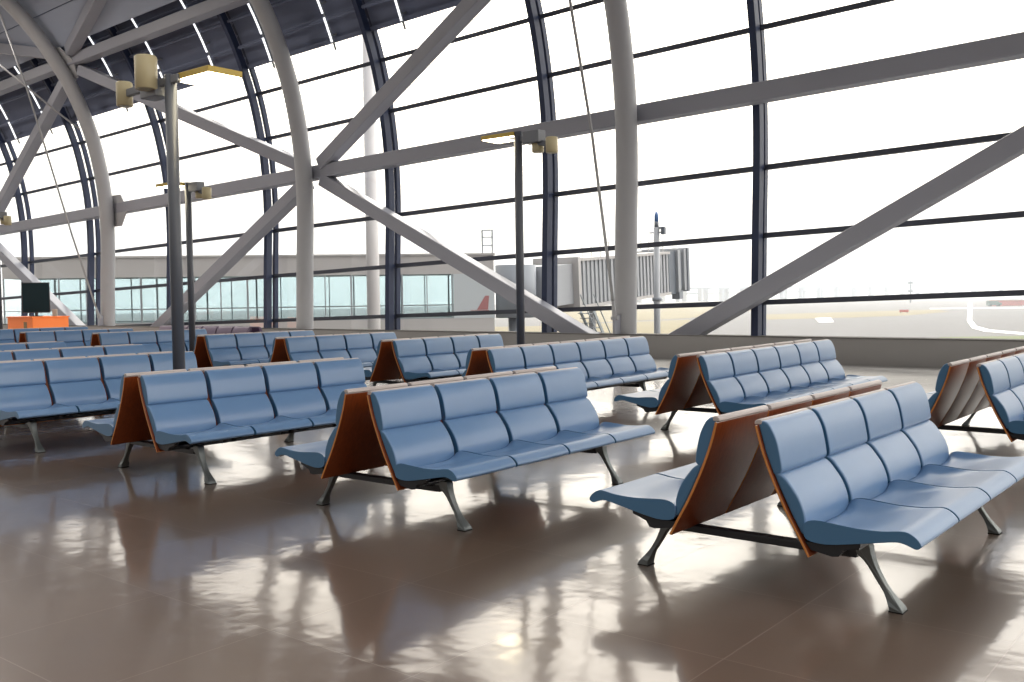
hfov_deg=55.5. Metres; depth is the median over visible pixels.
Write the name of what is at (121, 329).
cushion
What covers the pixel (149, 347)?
cushion
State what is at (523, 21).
window
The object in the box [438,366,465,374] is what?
seat cushion
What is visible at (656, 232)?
mast
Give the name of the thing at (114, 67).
lamp
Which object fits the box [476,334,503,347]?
cushion
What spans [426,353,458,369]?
cushion
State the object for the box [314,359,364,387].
cushion
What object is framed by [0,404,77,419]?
seat cushion
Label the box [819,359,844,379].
cushion
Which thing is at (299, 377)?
cushion
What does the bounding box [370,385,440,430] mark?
cushion
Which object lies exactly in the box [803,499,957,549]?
seat cushion
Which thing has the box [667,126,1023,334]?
diagonal brace
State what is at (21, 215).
trim
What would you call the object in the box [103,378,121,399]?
cushion
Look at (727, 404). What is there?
seat cushion
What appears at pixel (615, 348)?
cushion
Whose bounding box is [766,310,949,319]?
grass strip
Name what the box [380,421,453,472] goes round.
cushion
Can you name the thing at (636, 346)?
cushion
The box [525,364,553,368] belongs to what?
cushion
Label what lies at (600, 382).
seat cushion
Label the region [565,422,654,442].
seat cushion
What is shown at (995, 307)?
road
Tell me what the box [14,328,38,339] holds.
cushion
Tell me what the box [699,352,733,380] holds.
cushion
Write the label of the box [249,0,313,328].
steel column
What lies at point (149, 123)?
window
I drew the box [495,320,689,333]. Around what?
grass
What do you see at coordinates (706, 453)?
cushion
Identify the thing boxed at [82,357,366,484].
bench
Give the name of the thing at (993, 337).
grass verge
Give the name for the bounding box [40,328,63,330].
cushion
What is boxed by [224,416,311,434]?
seat cushion
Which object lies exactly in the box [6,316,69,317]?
countertop
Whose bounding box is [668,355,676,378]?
cushion
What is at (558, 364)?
cushion
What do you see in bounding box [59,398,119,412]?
seat cushion
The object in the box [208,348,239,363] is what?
cushion
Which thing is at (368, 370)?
seat cushion
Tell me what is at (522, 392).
cushion
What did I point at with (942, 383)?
cushion
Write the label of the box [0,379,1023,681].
floor
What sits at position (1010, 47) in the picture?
beam
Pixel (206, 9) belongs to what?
beam
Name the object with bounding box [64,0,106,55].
diagonal brace
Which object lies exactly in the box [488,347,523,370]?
cushion
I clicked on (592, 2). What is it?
window
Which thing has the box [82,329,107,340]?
cushion
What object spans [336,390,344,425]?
cushion
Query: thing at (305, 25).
ceiling
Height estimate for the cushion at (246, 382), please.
0.252 m
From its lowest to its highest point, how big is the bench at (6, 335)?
0.894 m
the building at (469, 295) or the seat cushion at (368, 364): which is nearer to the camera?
the seat cushion at (368, 364)
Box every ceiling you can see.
[0,0,175,71]
[0,0,460,143]
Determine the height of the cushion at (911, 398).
0.252 m
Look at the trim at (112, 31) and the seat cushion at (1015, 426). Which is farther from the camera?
the trim at (112, 31)
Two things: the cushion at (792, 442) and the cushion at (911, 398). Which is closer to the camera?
the cushion at (792, 442)
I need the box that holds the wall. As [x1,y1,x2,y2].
[3,324,1023,367]
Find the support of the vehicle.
on the apron
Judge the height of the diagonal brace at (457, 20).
5.566 m
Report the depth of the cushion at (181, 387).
8.23 m
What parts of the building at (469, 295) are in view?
panel, warning panel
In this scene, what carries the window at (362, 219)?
in the wall
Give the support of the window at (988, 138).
in the wall
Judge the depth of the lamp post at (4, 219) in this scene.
24.94 m
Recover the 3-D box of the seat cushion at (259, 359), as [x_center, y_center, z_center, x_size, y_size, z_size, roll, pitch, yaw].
[-4.458,0.364,17.548,0.530,0.111,0.588,1,3,39]
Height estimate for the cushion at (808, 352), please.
0.252 m
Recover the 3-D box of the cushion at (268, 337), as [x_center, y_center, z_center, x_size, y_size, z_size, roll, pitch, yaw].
[-4.418,-0.039,18.274,0.120,0.252,0.568,1,3,39]
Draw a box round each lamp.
[0,104,19,143]
[14,66,52,133]
[88,35,128,111]
[131,18,163,77]
[180,0,220,83]
[247,3,275,67]
[316,0,336,49]
[394,0,406,29]
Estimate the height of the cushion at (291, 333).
0.252 m
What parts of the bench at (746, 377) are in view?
leg, backrest panel, trim, backrest panel, backrest panel, trim, trim, trim, trim, trim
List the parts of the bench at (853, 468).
leg, backrest panel, trim, backrest panel, trim, backrest panel, trim, backrest panel, trim, trim, trim, backrest panel, trim, leg, trim, leg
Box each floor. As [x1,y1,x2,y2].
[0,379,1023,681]
[654,359,940,392]
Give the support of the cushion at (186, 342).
on the bench at (152, 340)
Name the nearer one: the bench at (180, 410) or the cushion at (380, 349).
the bench at (180, 410)
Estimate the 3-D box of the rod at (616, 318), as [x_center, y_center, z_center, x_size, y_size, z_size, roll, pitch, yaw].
[1.498,-5.422,21.858,0.180,10.644,3.273,1,3,39]
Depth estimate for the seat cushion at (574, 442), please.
7.32 m
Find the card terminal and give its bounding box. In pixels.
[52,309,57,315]
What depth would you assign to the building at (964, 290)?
2585.06 m
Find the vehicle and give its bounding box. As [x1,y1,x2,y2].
[986,301,1001,305]
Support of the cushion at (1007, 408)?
on the bench at (965, 387)
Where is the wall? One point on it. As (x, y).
(918, 352)
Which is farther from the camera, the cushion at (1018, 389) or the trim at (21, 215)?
the trim at (21, 215)
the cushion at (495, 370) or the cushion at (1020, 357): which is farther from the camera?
the cushion at (495, 370)
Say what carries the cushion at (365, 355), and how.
on the bench at (363, 346)
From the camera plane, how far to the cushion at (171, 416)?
8.16 m
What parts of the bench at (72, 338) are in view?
backrest panel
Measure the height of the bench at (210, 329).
0.894 m
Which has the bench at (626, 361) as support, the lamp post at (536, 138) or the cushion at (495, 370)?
the cushion at (495, 370)
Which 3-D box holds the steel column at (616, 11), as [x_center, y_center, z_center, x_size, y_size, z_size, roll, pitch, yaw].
[0.214,-7.362,20.200,0.536,15.857,8.572,1,3,39]
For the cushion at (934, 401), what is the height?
0.281 m
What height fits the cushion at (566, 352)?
0.252 m
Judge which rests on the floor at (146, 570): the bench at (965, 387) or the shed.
the bench at (965, 387)
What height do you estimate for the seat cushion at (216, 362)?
0.111 m
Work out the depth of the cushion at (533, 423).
7.41 m
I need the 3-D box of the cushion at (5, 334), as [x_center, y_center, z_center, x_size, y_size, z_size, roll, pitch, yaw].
[-11.894,-0.136,22.646,0.120,0.252,0.568,1,3,39]
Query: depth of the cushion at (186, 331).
20.74 m
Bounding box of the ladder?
[481,229,492,252]
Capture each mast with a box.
[362,36,380,328]
[649,212,665,333]
[908,281,912,302]
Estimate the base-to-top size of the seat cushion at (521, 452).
0.111 m
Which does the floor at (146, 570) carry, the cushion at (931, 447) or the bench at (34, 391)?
the bench at (34, 391)
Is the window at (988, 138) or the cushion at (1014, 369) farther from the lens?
the window at (988, 138)
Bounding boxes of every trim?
[0,127,33,315]
[29,58,100,325]
[107,25,170,308]
[217,11,278,327]
[351,0,400,329]
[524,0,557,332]
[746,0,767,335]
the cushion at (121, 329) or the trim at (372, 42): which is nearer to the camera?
the cushion at (121, 329)
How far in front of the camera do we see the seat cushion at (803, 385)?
11.21 m
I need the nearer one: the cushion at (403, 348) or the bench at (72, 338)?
the cushion at (403, 348)
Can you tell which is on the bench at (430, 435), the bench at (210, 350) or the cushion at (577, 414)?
the cushion at (577, 414)
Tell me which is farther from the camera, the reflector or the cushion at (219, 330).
the cushion at (219, 330)
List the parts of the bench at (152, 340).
backrest panel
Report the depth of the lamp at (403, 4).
27.95 m
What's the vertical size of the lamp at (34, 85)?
3.494 m
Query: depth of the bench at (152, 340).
19.80 m
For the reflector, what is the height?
0.068 m
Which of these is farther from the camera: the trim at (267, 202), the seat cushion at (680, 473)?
the trim at (267, 202)
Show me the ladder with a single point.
(482, 230)
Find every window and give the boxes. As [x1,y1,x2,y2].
[0,160,29,299]
[14,144,95,295]
[80,122,166,325]
[159,93,272,324]
[257,62,384,321]
[380,18,542,317]
[539,0,752,311]
[760,0,1023,304]
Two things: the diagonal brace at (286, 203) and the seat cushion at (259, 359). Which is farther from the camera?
the diagonal brace at (286, 203)
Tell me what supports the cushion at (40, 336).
on the bench at (72, 338)
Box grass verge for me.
[939,336,1023,338]
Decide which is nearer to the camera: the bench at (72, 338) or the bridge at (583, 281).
the bench at (72, 338)
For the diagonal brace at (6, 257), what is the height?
4.770 m
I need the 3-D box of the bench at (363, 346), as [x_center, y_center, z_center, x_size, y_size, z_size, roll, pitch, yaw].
[-2.952,0.336,16.535,1.736,0.894,2.422,1,3,39]
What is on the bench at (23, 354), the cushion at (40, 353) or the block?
the cushion at (40, 353)
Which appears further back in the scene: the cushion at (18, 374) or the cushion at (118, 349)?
the cushion at (118, 349)
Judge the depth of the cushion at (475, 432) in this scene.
6.93 m
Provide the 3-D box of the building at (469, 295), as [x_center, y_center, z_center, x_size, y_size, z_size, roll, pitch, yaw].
[-13.666,0.566,53.270,25.390,10.360,3.760,-1,3,-7]
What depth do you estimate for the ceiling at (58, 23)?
35.57 m
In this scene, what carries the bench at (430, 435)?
on the floor at (146, 570)
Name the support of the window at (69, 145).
in the wall
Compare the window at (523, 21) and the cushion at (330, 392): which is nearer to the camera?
the cushion at (330, 392)
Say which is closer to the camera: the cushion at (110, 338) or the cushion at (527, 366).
the cushion at (527, 366)
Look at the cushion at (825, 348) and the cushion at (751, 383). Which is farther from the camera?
the cushion at (825, 348)
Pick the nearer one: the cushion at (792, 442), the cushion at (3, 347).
the cushion at (792, 442)
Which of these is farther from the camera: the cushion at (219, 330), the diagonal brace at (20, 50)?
the diagonal brace at (20, 50)
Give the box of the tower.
[826,260,849,296]
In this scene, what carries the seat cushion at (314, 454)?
on the bench at (430, 435)
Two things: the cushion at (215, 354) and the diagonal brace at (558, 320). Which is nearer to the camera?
the cushion at (215, 354)
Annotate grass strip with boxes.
[541,307,750,324]
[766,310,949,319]
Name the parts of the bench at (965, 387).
backrest panel, trim, backrest panel, leg, trim, backrest panel, trim, trim, backrest panel, backrest panel, backrest panel, trim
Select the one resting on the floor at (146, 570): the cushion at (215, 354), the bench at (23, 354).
the bench at (23, 354)
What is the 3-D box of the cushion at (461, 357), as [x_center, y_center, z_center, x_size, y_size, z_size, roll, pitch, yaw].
[-0.655,0.307,15.117,0.163,0.281,0.568,1,3,39]
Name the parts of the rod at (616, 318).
rod, anchor plate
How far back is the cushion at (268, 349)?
18.01 m
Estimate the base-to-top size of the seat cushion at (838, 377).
0.111 m
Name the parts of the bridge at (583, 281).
support leg, tunnel frame, roof rail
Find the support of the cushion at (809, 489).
on the bench at (853, 468)
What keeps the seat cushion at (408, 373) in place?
on the bench at (421, 358)
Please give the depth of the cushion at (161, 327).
23.99 m
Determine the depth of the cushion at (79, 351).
13.04 m
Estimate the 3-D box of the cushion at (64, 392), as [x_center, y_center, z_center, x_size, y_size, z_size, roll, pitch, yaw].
[-4.672,0.575,10.491,0.163,0.281,0.568,1,3,39]
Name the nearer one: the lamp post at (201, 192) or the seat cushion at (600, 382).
the seat cushion at (600, 382)
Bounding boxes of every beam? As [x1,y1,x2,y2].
[0,0,249,95]
[0,32,1023,235]
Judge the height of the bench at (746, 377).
0.894 m
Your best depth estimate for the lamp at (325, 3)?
29.68 m
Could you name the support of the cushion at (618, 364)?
on the bench at (626, 361)
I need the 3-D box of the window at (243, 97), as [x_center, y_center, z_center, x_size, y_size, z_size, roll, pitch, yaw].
[-10.855,-4.830,35.247,5.894,9.559,0.990,1,3,39]
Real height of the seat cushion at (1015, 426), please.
0.111 m
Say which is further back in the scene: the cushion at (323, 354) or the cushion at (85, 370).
the cushion at (323, 354)
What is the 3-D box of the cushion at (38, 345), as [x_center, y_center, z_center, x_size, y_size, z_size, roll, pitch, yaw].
[-7.142,0.151,14.963,0.120,0.252,0.568,1,3,39]
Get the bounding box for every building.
[2,253,494,330]
[787,288,815,295]
[889,286,913,293]
[905,283,943,293]
[949,286,970,292]
[977,285,998,290]
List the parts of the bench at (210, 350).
backrest panel, backrest panel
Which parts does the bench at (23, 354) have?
trim, trim, trim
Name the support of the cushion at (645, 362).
on the bench at (626, 361)
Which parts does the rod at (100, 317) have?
rod, anchor plate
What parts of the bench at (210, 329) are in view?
backrest panel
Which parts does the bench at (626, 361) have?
backrest panel, trim, backrest panel, trim, trim, trim, trim, trim, leg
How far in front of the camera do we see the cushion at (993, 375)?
8.04 m
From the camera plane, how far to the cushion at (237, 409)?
8.64 m
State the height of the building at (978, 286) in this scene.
24.500 m
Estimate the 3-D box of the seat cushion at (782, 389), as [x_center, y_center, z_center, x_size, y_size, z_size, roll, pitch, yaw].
[3.161,0.579,10.573,0.530,0.111,0.588,1,3,38]
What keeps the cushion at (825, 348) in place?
on the bench at (746, 377)
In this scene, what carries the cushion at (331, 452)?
on the bench at (430, 435)
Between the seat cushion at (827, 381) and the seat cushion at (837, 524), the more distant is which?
the seat cushion at (827, 381)
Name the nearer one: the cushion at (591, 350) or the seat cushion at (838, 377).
the seat cushion at (838, 377)
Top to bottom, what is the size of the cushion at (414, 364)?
0.281 m
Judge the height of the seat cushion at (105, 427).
0.111 m
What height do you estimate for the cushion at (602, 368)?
0.281 m
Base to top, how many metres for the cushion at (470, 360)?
0.252 m
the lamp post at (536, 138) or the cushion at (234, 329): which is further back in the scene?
the cushion at (234, 329)
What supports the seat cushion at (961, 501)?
on the bench at (853, 468)
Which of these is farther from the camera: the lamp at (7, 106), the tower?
the tower
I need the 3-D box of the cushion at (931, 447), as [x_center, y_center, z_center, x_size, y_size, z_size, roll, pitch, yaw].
[2.638,0.669,6.224,0.163,0.281,0.568,1,3,39]
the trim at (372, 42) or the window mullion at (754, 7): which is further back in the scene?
the trim at (372, 42)
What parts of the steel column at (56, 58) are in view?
gusset plate, gusset plate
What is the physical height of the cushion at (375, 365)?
0.281 m
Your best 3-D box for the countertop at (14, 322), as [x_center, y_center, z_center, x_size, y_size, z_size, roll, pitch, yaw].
[-16.564,-0.350,34.051,1.910,1.035,1.310,1,3,39]
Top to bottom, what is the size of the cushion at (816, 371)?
0.281 m
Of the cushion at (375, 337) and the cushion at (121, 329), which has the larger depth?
the cushion at (121, 329)
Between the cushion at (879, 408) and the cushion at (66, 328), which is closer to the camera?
the cushion at (879, 408)
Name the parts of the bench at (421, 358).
backrest panel, trim, backrest panel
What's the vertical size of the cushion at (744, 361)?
0.252 m
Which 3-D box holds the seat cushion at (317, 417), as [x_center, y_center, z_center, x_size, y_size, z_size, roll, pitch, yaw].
[-1.756,0.722,8.956,0.530,0.111,0.588,1,3,39]
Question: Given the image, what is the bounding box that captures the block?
[815,318,833,321]
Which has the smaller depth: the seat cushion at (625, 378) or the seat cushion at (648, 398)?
the seat cushion at (648, 398)
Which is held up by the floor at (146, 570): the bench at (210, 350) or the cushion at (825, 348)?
the bench at (210, 350)
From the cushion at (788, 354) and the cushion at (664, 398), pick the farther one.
the cushion at (788, 354)
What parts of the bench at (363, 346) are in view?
backrest panel, backrest panel, trim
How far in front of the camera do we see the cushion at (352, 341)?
16.61 m
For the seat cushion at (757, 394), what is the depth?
10.26 m
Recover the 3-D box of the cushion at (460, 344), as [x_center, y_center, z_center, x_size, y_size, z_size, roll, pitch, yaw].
[-0.734,0.052,15.166,0.120,0.252,0.568,1,3,39]
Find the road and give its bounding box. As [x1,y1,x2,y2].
[930,307,1023,308]
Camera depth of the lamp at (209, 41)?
33.22 m
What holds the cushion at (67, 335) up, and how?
on the bench at (72, 338)
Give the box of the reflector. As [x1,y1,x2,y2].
[178,65,241,86]
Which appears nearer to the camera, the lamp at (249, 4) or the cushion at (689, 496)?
the cushion at (689, 496)
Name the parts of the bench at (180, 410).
leg, backrest panel, backrest panel, trim, trim, leg, trim, trim, backrest panel, trim, trim, leg, trim, trim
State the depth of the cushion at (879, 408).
5.75 m
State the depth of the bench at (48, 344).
14.80 m
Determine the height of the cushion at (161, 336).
0.252 m
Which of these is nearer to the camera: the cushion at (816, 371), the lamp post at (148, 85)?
the lamp post at (148, 85)
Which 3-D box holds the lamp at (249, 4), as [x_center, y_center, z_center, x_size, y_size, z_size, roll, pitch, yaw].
[-8.432,-10.600,30.909,0.067,3.494,2.224,1,3,39]
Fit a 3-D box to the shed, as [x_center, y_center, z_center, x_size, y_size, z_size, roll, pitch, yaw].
[248.538,-19.098,480.009,24.600,3.200,6.600,-1,3,0]
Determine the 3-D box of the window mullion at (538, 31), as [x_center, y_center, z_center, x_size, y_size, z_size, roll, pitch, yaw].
[0.096,-6.223,24.883,0.170,13.200,3.470,1,3,39]
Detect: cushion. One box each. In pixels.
[0,329,13,339]
[0,340,14,343]
[0,344,25,350]
[0,352,12,360]
[0,361,45,387]
[0,384,51,411]
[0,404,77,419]
[13,349,59,360]
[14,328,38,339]
[26,331,54,341]
[27,342,65,348]
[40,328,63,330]
[44,357,100,383]
[49,380,106,405]
[54,330,82,341]
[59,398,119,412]
[60,347,103,357]
[65,327,87,329]
[65,342,83,346]
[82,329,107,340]
[82,418,113,435]
[99,332,128,344]
[99,354,150,379]
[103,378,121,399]
[104,345,144,354]
[108,328,132,331]
[113,404,119,428]
[119,375,126,401]
[128,331,155,343]
[134,343,159,352]
[140,371,207,404]
[146,399,215,435]
[149,352,196,370]
[155,330,171,342]
[155,423,253,444]
[158,342,185,351]
[159,326,171,329]
[184,329,206,341]
[185,341,188,350]
[202,326,217,333]
[204,366,265,398]
[205,334,235,348]
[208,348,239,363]
[210,393,273,425]
[213,359,258,366]
[216,327,233,333]
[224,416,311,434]
[232,327,250,332]
[234,333,263,347]
[238,346,267,359]
[247,357,269,362]
[262,332,289,345]
[262,362,317,392]
[265,346,271,356]
[268,388,325,418]
[275,440,327,467]
[283,409,336,426]
[285,336,317,353]
[289,331,314,336]
[289,352,320,361]
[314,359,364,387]
[315,335,345,351]
[319,350,349,358]
[320,383,366,410]
[325,426,337,462]
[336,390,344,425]
[343,334,372,349]
[347,348,376,362]
[362,362,372,367]
[364,367,371,376]
[370,332,396,347]
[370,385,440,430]
[372,357,377,373]
[377,340,383,356]
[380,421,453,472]
[393,339,425,357]
[395,451,515,481]
[397,356,431,375]
[404,369,458,378]
[423,337,452,354]
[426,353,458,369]
[434,379,496,419]
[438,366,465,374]
[442,412,508,453]
[450,336,478,352]
[454,352,467,367]
[464,440,568,466]
[465,349,474,369]
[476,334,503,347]
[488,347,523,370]
[489,373,544,411]
[493,368,524,372]
[497,404,556,442]
[519,430,614,453]
[520,345,552,367]
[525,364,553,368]
[538,368,587,403]
[545,397,598,432]
[549,342,579,363]
[553,361,587,380]
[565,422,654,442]
[576,340,604,360]
[580,359,611,377]
[586,377,622,386]
[586,382,597,388]
[589,474,682,519]
[598,373,646,382]
[600,338,627,358]
[605,356,634,375]
[614,390,659,407]
[618,370,667,379]
[623,337,648,355]
[628,354,656,371]
[642,367,668,372]
[656,462,697,479]
[658,379,670,404]
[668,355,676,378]
[676,465,701,514]
[696,417,716,465]
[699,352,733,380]
[706,376,743,407]
[719,396,788,412]
[727,349,757,375]
[733,372,767,397]
[751,347,779,371]
[754,391,811,398]
[757,368,789,392]
[759,409,826,473]
[773,344,799,367]
[775,458,848,533]
[779,365,809,387]
[779,386,833,393]
[794,342,818,364]
[797,382,851,388]
[800,362,827,383]
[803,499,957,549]
[812,399,866,455]
[813,340,835,361]
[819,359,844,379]
[819,378,869,384]
[824,443,887,501]
[836,375,887,382]
[853,390,901,441]
[856,480,989,521]
[865,430,920,482]
[888,382,930,428]
[893,465,1015,499]
[900,420,948,466]
[927,451,1023,481]
[928,392,939,411]
[935,363,948,392]
[979,360,1009,394]
[989,389,1023,428]
[999,356,1023,388]
[1008,419,1023,433]
[1009,384,1023,409]
[1014,354,1023,371]
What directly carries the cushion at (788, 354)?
on the bench at (746, 377)
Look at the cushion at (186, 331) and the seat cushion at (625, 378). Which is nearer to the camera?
the seat cushion at (625, 378)
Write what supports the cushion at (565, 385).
on the bench at (430, 435)
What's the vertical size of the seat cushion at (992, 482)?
0.111 m
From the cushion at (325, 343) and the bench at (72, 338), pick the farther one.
the bench at (72, 338)
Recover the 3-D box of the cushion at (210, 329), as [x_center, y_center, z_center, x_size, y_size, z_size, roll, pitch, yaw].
[-7.101,-0.213,22.866,0.568,0.252,0.120,1,3,39]
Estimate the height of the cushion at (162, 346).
0.281 m
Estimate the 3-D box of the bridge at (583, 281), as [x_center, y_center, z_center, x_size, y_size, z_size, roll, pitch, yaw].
[5.943,-0.868,62.497,4.562,11.833,20.918,1,3,32]
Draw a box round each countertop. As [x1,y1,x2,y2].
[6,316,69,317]
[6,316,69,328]
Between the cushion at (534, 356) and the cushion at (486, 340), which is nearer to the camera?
the cushion at (534, 356)
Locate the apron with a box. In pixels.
[3,299,1023,337]
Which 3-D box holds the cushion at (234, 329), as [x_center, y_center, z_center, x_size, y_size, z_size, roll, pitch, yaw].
[-6.152,-0.191,22.105,0.568,0.252,0.120,1,3,39]
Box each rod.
[0,13,102,325]
[0,64,79,129]
[568,0,620,333]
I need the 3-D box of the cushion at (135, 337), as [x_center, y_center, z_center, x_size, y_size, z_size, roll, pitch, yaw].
[-7.522,-0.067,19.805,0.120,0.252,0.568,1,3,39]
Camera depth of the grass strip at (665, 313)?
398.42 m
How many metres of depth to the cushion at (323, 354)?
16.11 m
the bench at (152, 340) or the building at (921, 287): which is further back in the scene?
the building at (921, 287)
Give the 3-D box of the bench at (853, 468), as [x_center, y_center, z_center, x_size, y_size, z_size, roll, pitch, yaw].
[1.855,0.767,5.689,1.736,0.894,2.422,1,3,39]
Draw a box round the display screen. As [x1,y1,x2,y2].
[21,282,49,315]
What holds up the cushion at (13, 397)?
on the bench at (34, 391)
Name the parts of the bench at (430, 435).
leg, backrest panel, trim, backrest panel, trim, trim, leg, trim, trim, trim, trim, trim, leg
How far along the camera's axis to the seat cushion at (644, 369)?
13.91 m
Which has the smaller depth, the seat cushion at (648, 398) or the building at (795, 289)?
the seat cushion at (648, 398)
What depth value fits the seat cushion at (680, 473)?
5.79 m
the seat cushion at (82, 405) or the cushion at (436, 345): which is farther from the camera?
the cushion at (436, 345)
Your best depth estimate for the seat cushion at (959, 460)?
6.10 m
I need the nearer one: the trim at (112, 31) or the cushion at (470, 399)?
the cushion at (470, 399)
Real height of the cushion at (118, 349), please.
0.252 m
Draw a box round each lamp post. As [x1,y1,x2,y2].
[0,212,11,328]
[116,54,241,369]
[156,181,211,350]
[481,129,557,344]
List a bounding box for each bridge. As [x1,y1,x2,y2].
[495,239,689,332]
[637,283,1003,302]
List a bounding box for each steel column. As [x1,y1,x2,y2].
[0,0,126,325]
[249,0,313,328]
[604,0,637,333]
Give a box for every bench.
[0,326,87,343]
[0,341,65,350]
[0,344,144,426]
[0,351,196,452]
[18,328,132,346]
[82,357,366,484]
[90,329,206,352]
[159,325,262,333]
[193,330,314,367]
[252,332,403,381]
[275,366,654,531]
[364,333,503,385]
[462,336,668,390]
[589,380,1023,614]
[614,339,887,429]
[926,346,1023,441]
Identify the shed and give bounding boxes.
[988,299,1023,305]
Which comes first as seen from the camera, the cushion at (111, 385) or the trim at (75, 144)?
the cushion at (111, 385)
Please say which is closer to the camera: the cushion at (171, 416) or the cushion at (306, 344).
the cushion at (171, 416)
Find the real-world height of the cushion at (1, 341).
0.281 m
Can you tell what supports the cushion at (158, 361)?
on the bench at (34, 391)
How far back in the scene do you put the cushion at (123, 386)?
8.26 m
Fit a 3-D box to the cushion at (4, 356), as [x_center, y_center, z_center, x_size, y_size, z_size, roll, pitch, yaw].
[-6.522,0.272,12.128,0.120,0.252,0.568,1,3,39]
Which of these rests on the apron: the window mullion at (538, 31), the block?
the block
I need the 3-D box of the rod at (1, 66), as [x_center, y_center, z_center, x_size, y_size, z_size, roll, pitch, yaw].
[-17.713,-9.142,36.563,0.070,2.056,3.027,1,3,39]
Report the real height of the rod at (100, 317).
11.742 m
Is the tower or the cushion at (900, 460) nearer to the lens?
the cushion at (900, 460)
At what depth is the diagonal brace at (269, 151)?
33.39 m
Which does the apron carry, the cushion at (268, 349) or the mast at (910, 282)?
the mast at (910, 282)
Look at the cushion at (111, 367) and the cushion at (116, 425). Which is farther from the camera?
the cushion at (111, 367)
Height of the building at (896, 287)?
23.500 m
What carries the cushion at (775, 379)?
on the bench at (746, 377)
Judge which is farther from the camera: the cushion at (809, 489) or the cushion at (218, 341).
the cushion at (218, 341)
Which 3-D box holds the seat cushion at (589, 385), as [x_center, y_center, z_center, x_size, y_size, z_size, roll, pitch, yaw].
[0.651,0.560,11.750,0.530,0.111,0.588,1,3,37]
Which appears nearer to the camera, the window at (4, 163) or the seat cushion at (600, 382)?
the seat cushion at (600, 382)
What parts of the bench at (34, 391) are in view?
trim, trim, leg, trim, trim, backrest panel, backrest panel, trim, trim, trim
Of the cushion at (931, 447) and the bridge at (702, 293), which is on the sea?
the bridge at (702, 293)
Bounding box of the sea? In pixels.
[2,292,1023,316]
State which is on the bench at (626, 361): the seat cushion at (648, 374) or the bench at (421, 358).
the seat cushion at (648, 374)
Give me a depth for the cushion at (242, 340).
17.76 m
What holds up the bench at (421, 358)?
on the floor at (146, 570)
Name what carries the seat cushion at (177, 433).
on the bench at (180, 410)
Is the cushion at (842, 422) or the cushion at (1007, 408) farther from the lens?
the cushion at (1007, 408)
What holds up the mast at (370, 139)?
on the apron
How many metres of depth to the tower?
1492.83 m
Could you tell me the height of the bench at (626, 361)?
0.894 m
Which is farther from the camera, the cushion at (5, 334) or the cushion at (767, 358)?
the cushion at (5, 334)
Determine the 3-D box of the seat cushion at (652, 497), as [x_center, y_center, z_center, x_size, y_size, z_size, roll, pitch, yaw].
[0.812,0.851,5.363,0.530,0.111,0.588,1,3,39]
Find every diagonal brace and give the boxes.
[0,43,44,58]
[0,78,76,211]
[0,243,85,325]
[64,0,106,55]
[76,64,294,169]
[150,183,313,326]
[316,0,490,168]
[318,175,598,333]
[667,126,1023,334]
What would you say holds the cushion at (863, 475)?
on the bench at (853, 468)
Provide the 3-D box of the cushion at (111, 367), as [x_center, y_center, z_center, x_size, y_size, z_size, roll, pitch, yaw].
[-4.371,0.293,11.014,0.120,0.252,0.568,1,3,39]
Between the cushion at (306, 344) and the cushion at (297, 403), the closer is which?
the cushion at (297, 403)
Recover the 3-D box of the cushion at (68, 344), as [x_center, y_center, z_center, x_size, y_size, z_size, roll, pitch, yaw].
[-9.514,0.159,21.019,0.163,0.281,0.568,1,3,39]
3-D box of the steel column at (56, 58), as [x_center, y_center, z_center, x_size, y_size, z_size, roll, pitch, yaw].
[-18.413,-7.449,35.179,1.600,15.190,8.609,1,3,39]
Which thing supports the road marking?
on the apron
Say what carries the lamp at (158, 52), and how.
attached to the ceiling at (305, 25)
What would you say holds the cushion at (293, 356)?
on the bench at (363, 346)
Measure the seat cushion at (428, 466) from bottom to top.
0.111 m

